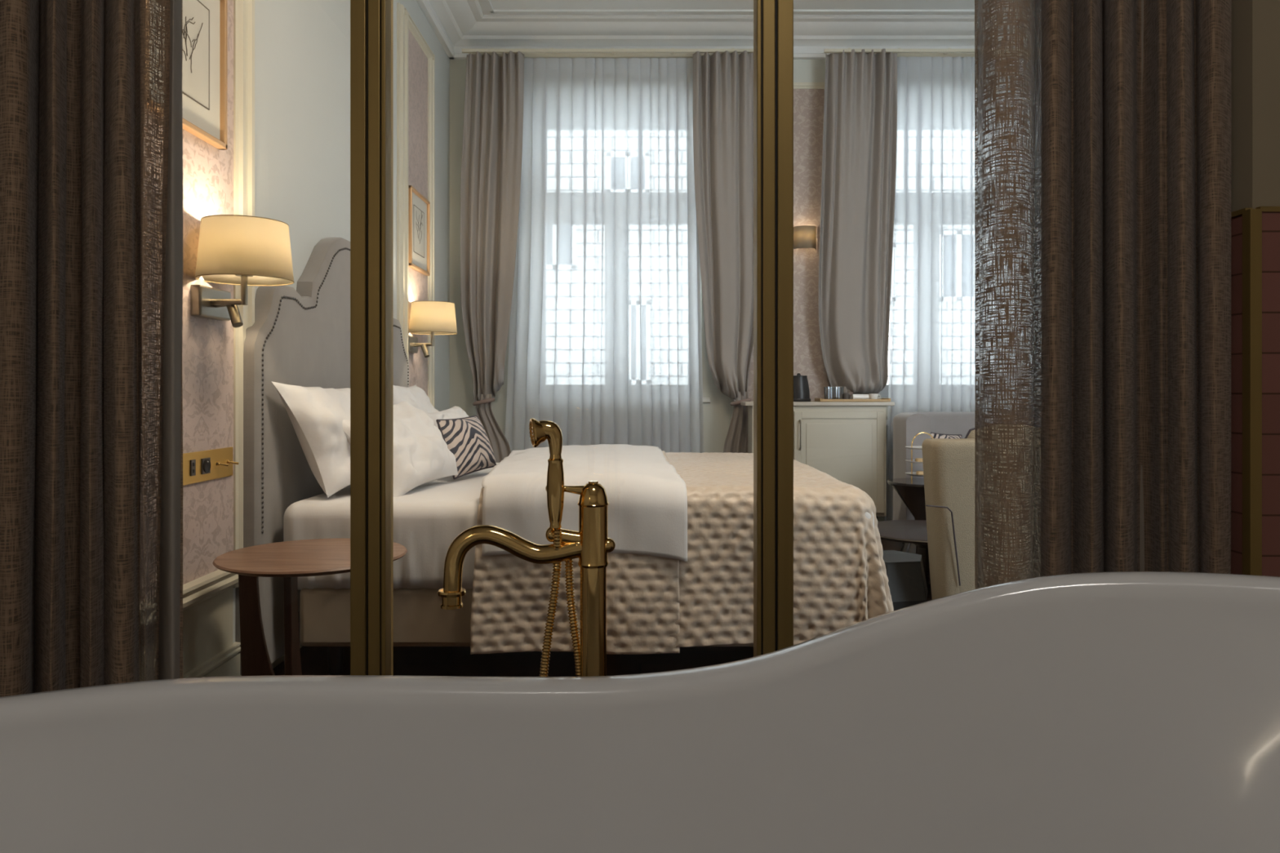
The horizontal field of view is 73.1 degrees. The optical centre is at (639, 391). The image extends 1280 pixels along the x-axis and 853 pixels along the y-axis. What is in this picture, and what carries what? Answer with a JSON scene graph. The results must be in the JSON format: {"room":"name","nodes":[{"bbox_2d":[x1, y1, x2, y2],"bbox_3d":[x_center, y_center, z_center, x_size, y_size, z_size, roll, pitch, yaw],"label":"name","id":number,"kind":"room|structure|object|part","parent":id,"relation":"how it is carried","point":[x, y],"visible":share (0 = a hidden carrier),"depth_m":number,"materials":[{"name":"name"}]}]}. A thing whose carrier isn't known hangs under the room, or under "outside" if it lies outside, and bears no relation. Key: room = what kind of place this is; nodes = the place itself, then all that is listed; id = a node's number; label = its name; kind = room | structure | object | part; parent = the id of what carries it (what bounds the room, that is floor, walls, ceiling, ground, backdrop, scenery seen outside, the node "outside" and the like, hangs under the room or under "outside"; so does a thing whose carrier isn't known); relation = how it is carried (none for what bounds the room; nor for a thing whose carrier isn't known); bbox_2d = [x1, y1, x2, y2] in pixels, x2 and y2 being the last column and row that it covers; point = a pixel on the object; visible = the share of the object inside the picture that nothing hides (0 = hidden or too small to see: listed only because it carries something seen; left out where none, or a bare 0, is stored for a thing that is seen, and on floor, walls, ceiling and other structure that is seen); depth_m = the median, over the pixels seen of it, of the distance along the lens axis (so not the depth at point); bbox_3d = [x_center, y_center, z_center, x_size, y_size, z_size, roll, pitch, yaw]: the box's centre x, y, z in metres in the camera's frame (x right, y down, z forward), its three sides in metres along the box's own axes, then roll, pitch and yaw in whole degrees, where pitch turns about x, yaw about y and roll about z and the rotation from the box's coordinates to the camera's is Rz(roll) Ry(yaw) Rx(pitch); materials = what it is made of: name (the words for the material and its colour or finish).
{"room":"bathroom","nodes":[
{"label":"bathroom","id":0,"kind":"room"},
{"bbox_2d":[182,0,449,675],"bbox_3d":[-1.373,-0.740,3.875,0.154,3.420,4.050,0,0,0],"label":"wall","id":1,"kind":"structure","parent":0,"point":[302,47],"depth_m":3.40,"materials":[{"name":"paint"}]},
{"bbox_2d":[182,0,233,584],"bbox_3d":[-1.298,-0.755,2.303,0.008,2.650,0.906,0,0,0],"label":"wall","id":2,"kind":"structure","parent":1,"relation":"attached to","point":[207,344],"depth_m":2.58,"materials":[{"name":"paper"}]},
{"bbox_2d":[182,0,227,150],"bbox_3d":[-1.280,-0.981,2.435,0.028,0.478,0.440,0,0,0],"label":"framed picture","id":3,"kind":"object","parent":2,"relation":"attached to","point":[205,22],"visible":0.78,"depth_m":2.55,"materials":[{"name":"brown"}]},
{"bbox_2d":[182,447,239,485],"bbox_3d":[-1.276,0.214,2.545,0.036,0.088,0.329,0,0,0],"label":"socket plate","id":4,"kind":"object","parent":2,"relation":"attached to","point":[209,464],"visible":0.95,"depth_m":2.51,"materials":[{"name":"gold metal"}]},
{"bbox_2d":[190,459,195,475],"bbox_3d":[-1.287,0.219,2.485,0.006,0.046,0.024,0,0,0],"label":"socket","id":5,"kind":"object","parent":4,"relation":"attached to","point":[193,462],"depth_m":2.48,"materials":[{"name":"black plastic"}]},
{"bbox_2d":[200,457,210,474],"bbox_3d":[-1.287,0.220,2.559,0.006,0.046,0.046,0,0,0],"label":"power socket","id":6,"kind":"object","parent":4,"relation":"attached to","point":[205,462],"depth_m":2.55,"materials":[{"name":"black plastic"}]},
{"bbox_2d":[215,461,228,466],"bbox_3d":[-1.274,0.221,2.636,0.034,0.018,0.015,0,0,-18],"label":"toggle switch","id":7,"kind":"object","parent":4,"relation":"attached to","point":[218,464],"depth_m":2.64,"materials":[{"name":"gold metal"}]},
{"bbox_2d":[226,459,239,464],"bbox_3d":[-1.274,0.221,2.704,0.034,0.018,0.015,0,0,-18],"label":"toggle switch","id":8,"kind":"object","parent":4,"relation":"attached to","point":[228,461],"depth_m":2.70,"materials":[{"name":"gold metal"}]},
{"bbox_2d":[182,569,238,611],"bbox_3d":[-1.278,0.582,2.335,0.045,0.072,0.930,0,0,0],"label":"trim","id":9,"kind":"structure","parent":1,"relation":"attached to","point":[198,590],"depth_m":2.53,"materials":[{"name":"beige paint"}]},
{"bbox_2d":[182,641,240,678],"bbox_3d":[-1.289,0.823,2.375,0.022,0.038,1.010,0,0,0],"label":"trim","id":10,"kind":"structure","parent":1,"relation":"attached to","point":[217,660],"depth_m":2.60,"materials":[{"name":"beige paint"}]},
{"bbox_2d":[190,214,294,327],"bbox_3d":[-1.165,-0.344,2.550,0.270,0.309,0.267,0,0,0],"label":"wall lamp","id":11,"kind":"object","parent":1,"relation":"attached to","point":[242,251],"visible":1,"depth_m":2.47,"materials":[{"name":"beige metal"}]},
{"bbox_3d":[-1.282,-0.264,2.580,0.036,0.090,0.186,0,0,0],"label":"wall plate","id":12,"kind":"part","parent":11,"relation":"part of","materials":[{"name":"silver metal"}]},
{"bbox_3d":[-1.214,-0.303,2.550,0.111,0.094,0.019,0,0,0],"label":"arm","id":13,"kind":"part","parent":11,"relation":"part of","materials":[{"name":"silver metal"}]},
{"bbox_3d":[-1.164,-0.413,2.550,0.266,0.168,0.266,0,0,0],"label":"lamp shade","id":14,"kind":"part","parent":11,"relation":"part of","materials":[{"name":"beige fabric"}]},
{"bbox_2d":[232,0,254,587],"bbox_3d":[-1.285,-0.838,2.807,0.030,2.925,0.111,0,0,0],"label":"trim","id":15,"kind":"structure","parent":1,"relation":"attached to","point":[243,10],"depth_m":2.77,"materials":[{"name":"beige paint"}]},
{"bbox_2d":[200,642,302,677],"bbox_3d":[-1.292,0.905,3.885,0.016,0.130,4.030,0,0,0],"label":"baseboard","id":16,"kind":"structure","parent":1,"relation":"attached to","point":[231,667],"depth_m":2.71,"materials":[{"name":"beige paint"}]},
{"bbox_2d":[396,2,408,357],"bbox_3d":[-1.285,-0.728,4.689,0.030,2.705,0.137,0,0,0],"label":"trim","id":17,"kind":"structure","parent":1,"relation":"attached to","point":[402,20],"depth_m":4.64,"materials":[{"name":"beige paint"}]},
{"bbox_2d":[408,28,427,395],"bbox_3d":[-1.298,-0.740,5.015,0.008,2.620,0.530,0,0,0],"label":"wall","id":18,"kind":"structure","parent":1,"relation":"attached to","point":[417,59],"depth_m":5.01,"materials":[{"name":"paint"}]},
{"bbox_2d":[408,185,430,275],"bbox_3d":[-1.280,-0.921,5.003,0.028,0.447,0.425,0,0,0],"label":"framed picture","id":19,"kind":"object","parent":18,"relation":"attached to","point":[419,207],"visible":0.94,"depth_m":5.00,"materials":[{"name":"brown"}]},
{"bbox_2d":[404,8,434,60],"bbox_3d":[-1.285,-2.060,5.025,0.030,0.060,0.650,0,0,0],"label":"trim","id":20,"kind":"structure","parent":1,"relation":"attached to","point":[412,27],"depth_m":5.01,"materials":[{"name":"beige paint"}]},
{"bbox_2d":[427,52,435,408],"bbox_3d":[-1.285,-0.728,5.315,0.030,2.705,0.090,0,0,0],"label":"trim","id":21,"kind":"structure","parent":1,"relation":"attached to","point":[431,64],"depth_m":5.29,"materials":[{"name":"beige paint"}]},
{"bbox_2d":[408,301,457,357],"bbox_3d":[-1.165,-0.344,4.860,0.270,0.309,0.267,0,0,0],"label":"wall lamp","id":22,"kind":"object","parent":1,"relation":"attached to","point":[426,317],"visible":0.95,"depth_m":4.76,"materials":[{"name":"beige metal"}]},
{"bbox_3d":[-1.282,-0.264,4.830,0.036,0.090,0.186,0,0,0],"label":"wall plate","id":23,"kind":"part","parent":22,"relation":"part of","materials":[{"name":"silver metal"}]},
{"bbox_3d":[-1.214,-0.303,4.860,0.111,0.094,0.019,0,0,0],"label":"arm","id":24,"kind":"part","parent":22,"relation":"part of","materials":[{"name":"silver metal"}]},
{"bbox_3d":[-1.164,-0.413,4.860,0.266,0.168,0.266,0,0,0],"label":"lamp shade","id":25,"kind":"part","parent":22,"relation":"part of","materials":[{"name":"beige fabric"}]},
{"bbox_2d":[416,0,484,58],"bbox_3d":[-1.157,-2.360,3.875,0.285,0.180,4.050,0,0,0],"label":"crown molding","id":26,"kind":"structure","parent":1,"relation":"attached to","point":[449,20],"depth_m":5.48,"materials":[{"name":"paint"}]},
{"bbox_2d":[272,539,902,676],"bbox_3d":[0.640,1.020,2.350,5.080,0.100,7.900,0,0,0],"label":"floor","id":27,"kind":"structure","parent":0,"point":[407,660],"depth_m":3.11,"materials":[{"name":"brown wood"}]},
{"bbox_2d":[212,537,407,675],"bbox_3d":[-0.944,0.719,2.500,0.524,0.502,0.524,0,0,0],"label":"side table","id":28,"kind":"object","parent":27,"relation":"on","point":[291,560],"visible":0.54,"depth_m":2.46,"materials":[{"name":"brown wood"}]},
{"bbox_3d":[-1.056,0.731,2.484,0.185,0.478,0.020,0,0,-8],"label":"leg","id":29,"kind":"part","parent":28,"relation":"part of","materials":[{"name":"brown wood"}]},
{"bbox_3d":[-0.941,0.731,2.388,0.020,0.478,0.185,0,0,-2],"label":"leg","id":30,"kind":"part","parent":28,"relation":"part of","materials":[{"name":"brown wood"}]},
{"bbox_2d":[437,480,615,676],"bbox_3d":[-0.171,0.557,1.380,0.302,0.827,0.110,0,0,0],"label":"faucet","id":31,"kind":"object","parent":27,"relation":"on","point":[592,544],"visible":0.66,"depth_m":1.37,"materials":[{"name":"gold metal"}]},
{"bbox_3d":[-0.196,0.267,1.380,0.235,0.108,0.031,0,0,0],"label":"spout","id":32,"kind":"part","parent":31,"relation":"part of","materials":[{"name":"gold metal"}]},
{"bbox_2d":[528,417,564,530],"bbox_3d":[-0.148,0.130,1.361,0.058,0.177,0.045,0,0,0],"label":"shower","id":33,"kind":"object","parent":31,"relation":"on","point":[540,431],"visible":1,"depth_m":1.35,"materials":[{"name":"gold metal"}]},
{"bbox_3d":[-0.051,0.245,1.380,0.024,0.024,0.024,0,0,0],"label":"knob","id":34,"kind":"part","parent":31,"relation":"part of","materials":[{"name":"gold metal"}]},
{"bbox_2d":[235,237,874,675],"bbox_3d":[-0.251,0.162,3.705,2.097,1.617,1.860,0,0,0],"label":"bed","id":35,"kind":"object","parent":27,"relation":"on","point":[301,336],"visible":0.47,"depth_m":2.88,"materials":[{"name":"beige fabric"}]},
{"bbox_2d":[271,381,350,497],"bbox_3d":[-1.066,0.163,3.209,0.236,0.394,0.797,0,0,11],"label":"pillow","id":36,"kind":"object","parent":35,"relation":"on","point":[317,415],"visible":0.48,"depth_m":2.95,"materials":[{"name":"white fabric"}]},
{"bbox_3d":[-1.266,0.132,3.705,0.066,1.557,1.860,0,0,0],"label":"headboard","id":37,"kind":"part","parent":35,"relation":"part of","materials":[{"name":"beige fabric"}]},
{"bbox_3d":[-1.050,0.910,2.980,0.060,0.120,0.060,0,0,0],"label":"leg","id":38,"kind":"part","parent":35,"relation":"part of","materials":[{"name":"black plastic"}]},
{"bbox_3d":[-1.231,-0.072,3.705,0.005,1.069,1.779,0,0,0],"label":"nail trim","id":39,"kind":"part","parent":35,"relation":"part of","materials":[{"name":"silver metal"}]},
{"bbox_2d":[342,398,457,497],"bbox_3d":[-0.895,0.206,3.278,0.266,0.359,0.650,0,0,10],"label":"pillow","id":40,"kind":"object","parent":35,"relation":"on","point":[421,455],"visible":0.67,"depth_m":3.24,"materials":[{"name":"white fabric"}]},
{"bbox_2d":[393,384,439,413],"bbox_3d":[-1.065,0.137,4.085,0.218,0.362,0.730,0,0,0],"label":"pillow","id":41,"kind":"object","parent":35,"relation":"on","point":[418,397],"visible":0.18,"depth_m":4.01,"materials":[{"name":"white fabric"}]},
{"bbox_2d":[426,405,468,428],"bbox_3d":[-0.892,0.193,4.089,0.211,0.242,0.643,0,0,8],"label":"pillow","id":42,"kind":"object","parent":35,"relation":"on","point":[455,412],"visible":0.21,"depth_m":4.09,"materials":[{"name":"white fabric"}]},
{"bbox_2d":[435,415,496,479],"bbox_3d":[-0.747,0.233,3.734,0.154,0.251,0.427,0,0,12],"label":"cushion","id":43,"kind":"object","parent":35,"relation":"on","point":[466,437],"visible":0.89,"depth_m":3.65,"materials":[{"name":"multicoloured fabric"}]},
{"bbox_2d":[470,450,679,654],"bbox_3d":[-0.213,0.575,3.688,0.685,0.556,1.778,0,0,0],"label":"quilt","id":44,"kind":"object","parent":35,"relation":"on","point":[511,596],"visible":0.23,"depth_m":2.82,"materials":[{"name":"beige fabric"}]},
{"bbox_3d":[-0.204,0.520,3.713,2.004,0.300,1.713,0,0,0],"label":"mattress","id":45,"kind":"part","parent":35,"relation":"part of","materials":[{"name":"white fabric"}]},
{"bbox_2d":[481,444,687,561],"bbox_3d":[-0.253,0.412,3.694,0.816,0.284,1.756,0,0,0],"label":"duvet","id":46,"kind":"object","parent":35,"relation":"on","point":[647,497],"visible":0.88,"depth_m":2.83,"materials":[{"name":"white fabric"}]},
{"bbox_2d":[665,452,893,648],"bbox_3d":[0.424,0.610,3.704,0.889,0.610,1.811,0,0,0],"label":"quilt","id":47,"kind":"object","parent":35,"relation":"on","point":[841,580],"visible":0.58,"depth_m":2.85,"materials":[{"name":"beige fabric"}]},
{"bbox_2d":[350,0,793,675],"bbox_3d":[-0.062,-0.338,1.850,2.477,2.615,0.060,0,0,0],"label":"door frame","id":48,"kind":"structure","parent":27,"relation":"on","point":[371,21],"depth_m":1.82,"materials":[{"name":"gold metal"}]},
{"bbox_2d":[1231,214,1242,574],"bbox_3d":[1.172,0.313,1.733,0.010,1.314,0.134,0,0,0],"label":"tile","id":49,"kind":"structure","parent":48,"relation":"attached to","point":[1236,221],"depth_m":1.69,"materials":[{"name":"brown tile"}]},
{"bbox_2d":[1231,206,1279,575],"bbox_3d":[1.556,0.308,1.723,0.787,1.323,0.154,0,0,0],"label":"trim","id":50,"kind":"structure","parent":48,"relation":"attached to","point":[1251,218],"depth_m":1.65,"materials":[{"name":"brown wood"}]},
{"bbox_2d":[0,571,1279,852],"bbox_3d":[0.000,0.585,0.750,1.764,0.766,0.752,0,0,0],"label":"bathtub","id":51,"kind":"object","parent":27,"relation":"on","point":[1112,712],"visible":1,"depth_m":1.01,"materials":[{"name":"white ceramic"}]},
{"bbox_2d":[740,401,894,519],"bbox_3d":[1.120,0.517,5.485,0.930,0.906,0.281,0,0,0],"label":"base cabinet","id":52,"kind":"object","parent":27,"relation":"on","point":[846,442],"visible":0.43,"depth_m":5.38,"materials":[{"name":"paint"}]},
{"bbox_3d":[0.994,0.270,5.362,0.014,0.192,0.035,0,0,0],"label":"handle","id":53,"kind":"part","parent":52,"relation":"part of","materials":[{"name":"silver metal"}]},
{"bbox_2d":[740,401,894,405],"bbox_3d":[1.120,0.076,5.500,0.930,0.024,0.250,0,0,0],"label":"countertop","id":54,"kind":"structure","parent":52,"relation":"on","point":[744,403],"depth_m":5.38,"materials":[{"name":"white wood"}]},
{"bbox_2d":[793,373,811,401],"bbox_3d":[1.013,-0.028,5.520,0.158,0.182,0.158,0,0,45],"label":"kettle","id":55,"kind":"object","parent":54,"relation":"on","point":[801,386],"visible":0.75,"depth_m":5.46,"materials":[{"name":"black plastic"}]},
{"bbox_2d":[814,398,890,401],"bbox_3d":[1.353,0.052,5.510,0.444,0.022,0.190,0,0,0],"label":"tray","id":56,"kind":"object","parent":54,"relation":"on","point":[815,399],"visible":0.98,"depth_m":5.42,"materials":[{"name":"brown wood"}]},
{"bbox_2d":[823,386,835,399],"bbox_3d":[1.203,0.013,5.470,0.077,0.085,0.076,0,0,0],"label":"drinking glass","id":57,"kind":"object","parent":56,"relation":"on","point":[824,388],"visible":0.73,"depth_m":5.46,"materials":[{"name":"white"}]},
{"bbox_2d":[832,386,844,399],"bbox_3d":[1.266,0.013,5.530,0.077,0.085,0.076,0,0,0],"label":"drinking glass","id":58,"kind":"object","parent":56,"relation":"on","point":[839,387],"visible":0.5,"depth_m":5.52,"materials":[{"name":"white"}]},
{"bbox_2d":[842,392,849,399],"bbox_3d":[1.319,0.031,5.530,0.050,0.048,0.050,0,0,0],"label":"jar","id":59,"kind":"object","parent":56,"relation":"on","point":[846,395],"visible":0.7,"depth_m":5.51,"materials":[{"name":"grey plastic"}]},
{"bbox_2d":[851,394,869,399],"bbox_3d":[1.402,0.035,5.490,0.105,0.038,0.038,0,0,0],"label":"roll","id":60,"kind":"object","parent":56,"relation":"on","point":[853,396],"visible":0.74,"depth_m":5.47,"materials":[{"name":"white fabric"}]},
{"bbox_2d":[868,393,880,399],"bbox_3d":[1.482,0.034,5.468,0.067,0.042,0.060,0,0,38],"label":"cup","id":61,"kind":"object","parent":56,"relation":"on","point":[872,396],"visible":0.92,"depth_m":5.45,"materials":[{"name":"white ceramic"}]},
{"bbox_3d":[1.240,0.439,5.388,0.560,0.632,0.024,0,0,0],"label":"door","id":62,"kind":"part","parent":52,"relation":"part of","materials":[{"name":"paint"}]},
{"bbox_2d":[877,520,932,601],"bbox_3d":[1.389,0.817,4.150,0.652,0.306,0.652,0,0,0],"label":"coffee table","id":63,"kind":"object","parent":27,"relation":"on","point":[911,531],"visible":0.16,"depth_m":4.09,"materials":[{"name":"grey"}]},
{"bbox_2d":[882,550,928,610],"bbox_3d":[1.026,0.823,3.550,0.332,0.294,0.318,0,0,0],"label":"stool","id":64,"kind":"object","parent":27,"relation":"on","point":[907,583],"visible":0.37,"depth_m":3.42,"materials":[{"name":"grey fabric"}]},
{"bbox_3d":[1.026,0.680,3.550,0.281,0.008,0.268,0,0,0],"label":"seat","id":65,"kind":"part","parent":64,"relation":"part of","materials":[{"name":"grey fabric"}]},
{"bbox_2d":[887,477,926,554],"bbox_3d":[1.591,0.737,4.850,0.390,0.467,0.390,0,0,0],"label":"table","id":66,"kind":"object","parent":27,"relation":"on","point":[912,494],"visible":0.41,"depth_m":4.78,"materials":[{"name":"black paint"}]},
{"bbox_2d":[905,431,933,481],"bbox_3d":[1.591,0.365,4.850,0.200,0.276,0.200,0,0,0],"label":"cake stand","id":67,"kind":"object","parent":66,"relation":"on","point":[912,447],"visible":0.43,"depth_m":4.85,"materials":[{"name":"gold ceramic"}]},
{"bbox_2d":[915,457,922,462],"bbox_3d":[1.560,0.383,4.820,0.038,0.022,0.036,0,0,0],"label":"pastry","id":68,"kind":"object","parent":67,"relation":"on","point":[917,460],"visible":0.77,"depth_m":4.80,"materials":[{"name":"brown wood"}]},
{"bbox_2d":[915,471,923,475],"bbox_3d":[1.563,0.455,4.820,0.038,0.022,0.036,0,0,0],"label":"pastry","id":69,"kind":"object","parent":67,"relation":"on","point":[917,473],"visible":0.77,"depth_m":4.80,"materials":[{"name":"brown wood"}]},
{"bbox_2d":[893,411,974,544],"bbox_3d":[2.232,0.549,5.330,1.335,0.841,0.540,0,0,0],"label":"sofa","id":70,"kind":"object","parent":27,"relation":"on","point":[906,425],"visible":0.12,"depth_m":5.23,"materials":[{"name":"grey fabric"}]},
{"bbox_2d":[930,431,961,438],"bbox_3d":[1.882,0.389,5.290,0.228,0.281,0.157,0,0,0],"label":"cushion","id":71,"kind":"object","parent":70,"relation":"on","point":[934,435],"visible":0.12,"depth_m":5.30,"materials":[{"name":"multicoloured fabric"}]},
{"bbox_2d":[964,427,974,438],"bbox_3d":[1.490,0.290,3.529,0.419,0.333,0.142,0,0,0],"label":"cushion","id":72,"kind":"object","parent":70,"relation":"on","point":[971,433],"visible":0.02,"depth_m":3.50,"materials":[{"name":"beige fabric"}]},
{"bbox_2d":[921,438,974,599],"bbox_3d":[1.458,0.576,3.504,0.805,0.787,0.617,0,0,0],"label":"armchair","id":73,"kind":"object","parent":27,"relation":"on","point":[948,464],"visible":0.29,"depth_m":3.23,"materials":[{"name":"beige fabric"}]},
{"bbox_2d":[449,59,888,453],"bbox_3d":[0.865,-0.740,6.100,4.630,3.420,0.400,0,0,0],"label":"wall","id":74,"kind":"structure","parent":0,"point":[717,413],"depth_m":5.90,"materials":[{"name":"paint"}]},
{"bbox_2d":[462,48,753,58],"bbox_3d":[-0.181,-2.249,5.774,1.981,0.031,0.192,0,0,0],"label":"rail","id":75,"kind":"object","parent":74,"relation":"attached to","point":[613,53],"visible":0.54,"depth_m":5.69,"materials":[{"name":"beige paint"}]},
{"bbox_2d":[460,50,524,462],"bbox_3d":[-0.973,-0.636,5.713,0.359,3.195,0.250,0,0,34],"label":"curtain","id":76,"kind":"object","parent":75,"relation":"hanging from","point":[493,126],"visible":0.92,"depth_m":5.71,"materials":[{"name":"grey fabric"}]},
{"bbox_2d":[505,57,703,453],"bbox_3d":[-0.248,-0.650,5.790,1.366,3.160,0.062,0,0,0],"label":"sheer curtain","id":77,"kind":"object","parent":75,"relation":"hanging from","point":[605,342],"visible":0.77,"depth_m":5.78,"materials":[{"name":"white fabric"}]},
{"bbox_2d":[693,50,753,453],"bbox_3d":[0.580,-0.636,5.727,0.408,3.195,0.266,0,0,-36],"label":"curtain","id":78,"kind":"object","parent":75,"relation":"hanging from","point":[723,83],"visible":0.87,"depth_m":5.69,"materials":[{"name":"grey fabric"}]},
{"bbox_2d":[702,397,710,402],"bbox_3d":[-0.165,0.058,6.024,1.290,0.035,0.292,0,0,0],"label":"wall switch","id":79,"kind":"structure","parent":74,"relation":"attached to","point":[704,399],"depth_m":5.88,"materials":[{"name":"white plastic"}]},
{"bbox_2d":[448,14,974,59],"bbox_3d":[0.840,-2.360,5.758,4.280,0.180,0.285,0,0,0],"label":"crown molding","id":80,"kind":"structure","parent":74,"relation":"attached to","point":[813,34],"depth_m":5.75,"materials":[{"name":"paint"}]},
{"bbox_2d":[746,88,851,453],"bbox_3d":[1.070,-0.748,5.898,0.740,2.635,0.008,0,0,0],"label":"wall","id":81,"kind":"structure","parent":74,"relation":"attached to","point":[808,104],"depth_m":5.89,"materials":[{"name":"brown paper"}]},
{"bbox_2d":[793,225,816,249],"bbox_3d":[1.119,-1.041,5.851,0.158,0.151,0.098,0,0,0],"label":"wall sconce","id":82,"kind":"object","parent":74,"relation":"attached to","point":[804,236],"visible":0.98,"depth_m":5.81,"materials":[{"name":"beige fabric"}]},
{"bbox_2d":[793,82,824,88],"bbox_3d":[1.070,-0.769,5.889,0.820,2.678,0.022,0,0,0],"label":"trim","id":83,"kind":"structure","parent":74,"relation":"attached to","point":[796,85],"depth_m":5.89,"materials":[{"name":"beige paint"}]},
{"bbox_2d":[877,516,884,521],"bbox_3d":[0.840,0.895,5.892,4.280,0.150,0.016,0,0,0],"label":"baseboard","id":84,"kind":"structure","parent":74,"relation":"attached to","point":[879,518],"depth_m":5.88,"materials":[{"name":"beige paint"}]},
{"bbox_2d":[878,384,888,397],"bbox_3d":[2.050,-0.970,6.173,1.170,2.020,0.115,0,0,0],"label":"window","id":85,"kind":"structure","parent":74,"relation":"in","point":[884,393],"depth_m":6.17,"materials":[{"name":"white"}]},
{"bbox_2d":[823,48,974,57],"bbox_3d":[2.044,-2.249,5.774,1.660,0.031,0.192,0,0,0],"label":"rail","id":86,"kind":"object","parent":74,"relation":"attached to","point":[953,53],"visible":0.36,"depth_m":5.68,"materials":[{"name":"beige paint"}]},
{"bbox_2d":[818,48,897,399],"bbox_3d":[1.451,-0.643,5.758,0.506,3.208,0.282,0,0,14],"label":"curtain","id":87,"kind":"object","parent":86,"relation":"hanging from","point":[859,152],"visible":0.8,"depth_m":5.71,"materials":[{"name":"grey fabric"}]},
{"bbox_2d":[884,56,974,520],"bbox_3d":[2.217,-0.654,5.790,1.178,3.169,0.062,0,0,0],"label":"sheer curtain","id":88,"kind":"object","parent":86,"relation":"hanging from","point":[931,354],"visible":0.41,"depth_m":5.78,"materials":[{"name":"white fabric"}]},
{"bbox_2d":[477,0,974,14],"bbox_3d":[0.865,-2.500,4.075,4.630,0.100,4.450,0,0,0],"label":"ceiling","id":89,"kind":"structure","parent":0,"point":[496,4],"depth_m":5.48,"materials":[{"name":"paint"}]},
{"bbox_2d":[485,0,974,13],"bbox_3d":[0.860,-2.444,3.755,3.640,0.012,3.610,0,0,0],"label":"trim","id":90,"kind":"structure","parent":89,"relation":"attached to","point":[488,2],"depth_m":5.54,"materials":[{"name":"paint"}]},
{"bbox_2d":[1231,0,1279,212],"bbox_3d":[1.638,-0.480,1.805,0.923,2.900,0.290,0,0,0],"label":"wall pier","id":91,"kind":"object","parent":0,"point":[1255,24],"depth_m":1.66,"materials":[{"name":"paint"}]},
{"bbox_2d":[1262,212,1279,576],"bbox_3d":[1.566,0.313,1.655,0.767,1.314,0.010,0,0,0],"label":"tile","id":92,"kind":"structure","parent":91,"relation":"attached to","point":[1270,220],"depth_m":1.65,"materials":[{"name":"brown tile"}]},
{"bbox_3d":[-1.675,-0.480,0.175,0.150,2.900,3.350,0,0,0],"label":"wall","id":93,"kind":"structure","parent":0,"visible":0},
{"bbox_3d":[-0.212,-1.633,1.680,2.737,0.035,0.040,0,0,0],"label":"rail","id":94,"kind":"object","parent":93,"relation":"attached to","visible":0},
{"bbox_2d":[0,0,182,697],"bbox_3d":[-1.254,-0.318,1.690,0.808,2.545,0.281,0,0,0],"label":"curtain","id":95,"kind":"object","parent":94,"relation":"hanging from","point":[91,119],"visible":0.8,"depth_m":1.62,"materials":[{"name":"brown fabric"}]},
{"bbox_2d":[974,0,1231,589],"bbox_3d":[0.896,-0.318,1.689,0.514,2.545,0.258,0,0,0],"label":"curtain","id":96,"kind":"object","parent":94,"relation":"hanging from","point":[1103,128],"visible":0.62,"depth_m":1.61,"materials":[{"name":"brown fabric"}]},
{"label":"outside","id":97,"kind":"structure","parent":0,"visible":0},
{"bbox_2d":[886,306,890,384],"bbox_3d":[1.000,0.970,13.450,30.000,16.000,1.100,0,0,0],"label":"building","id":98,"kind":"structure","parent":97,"point":[890,306],"depth_m":13.00,"materials":[{"name":"white"}]}
]}

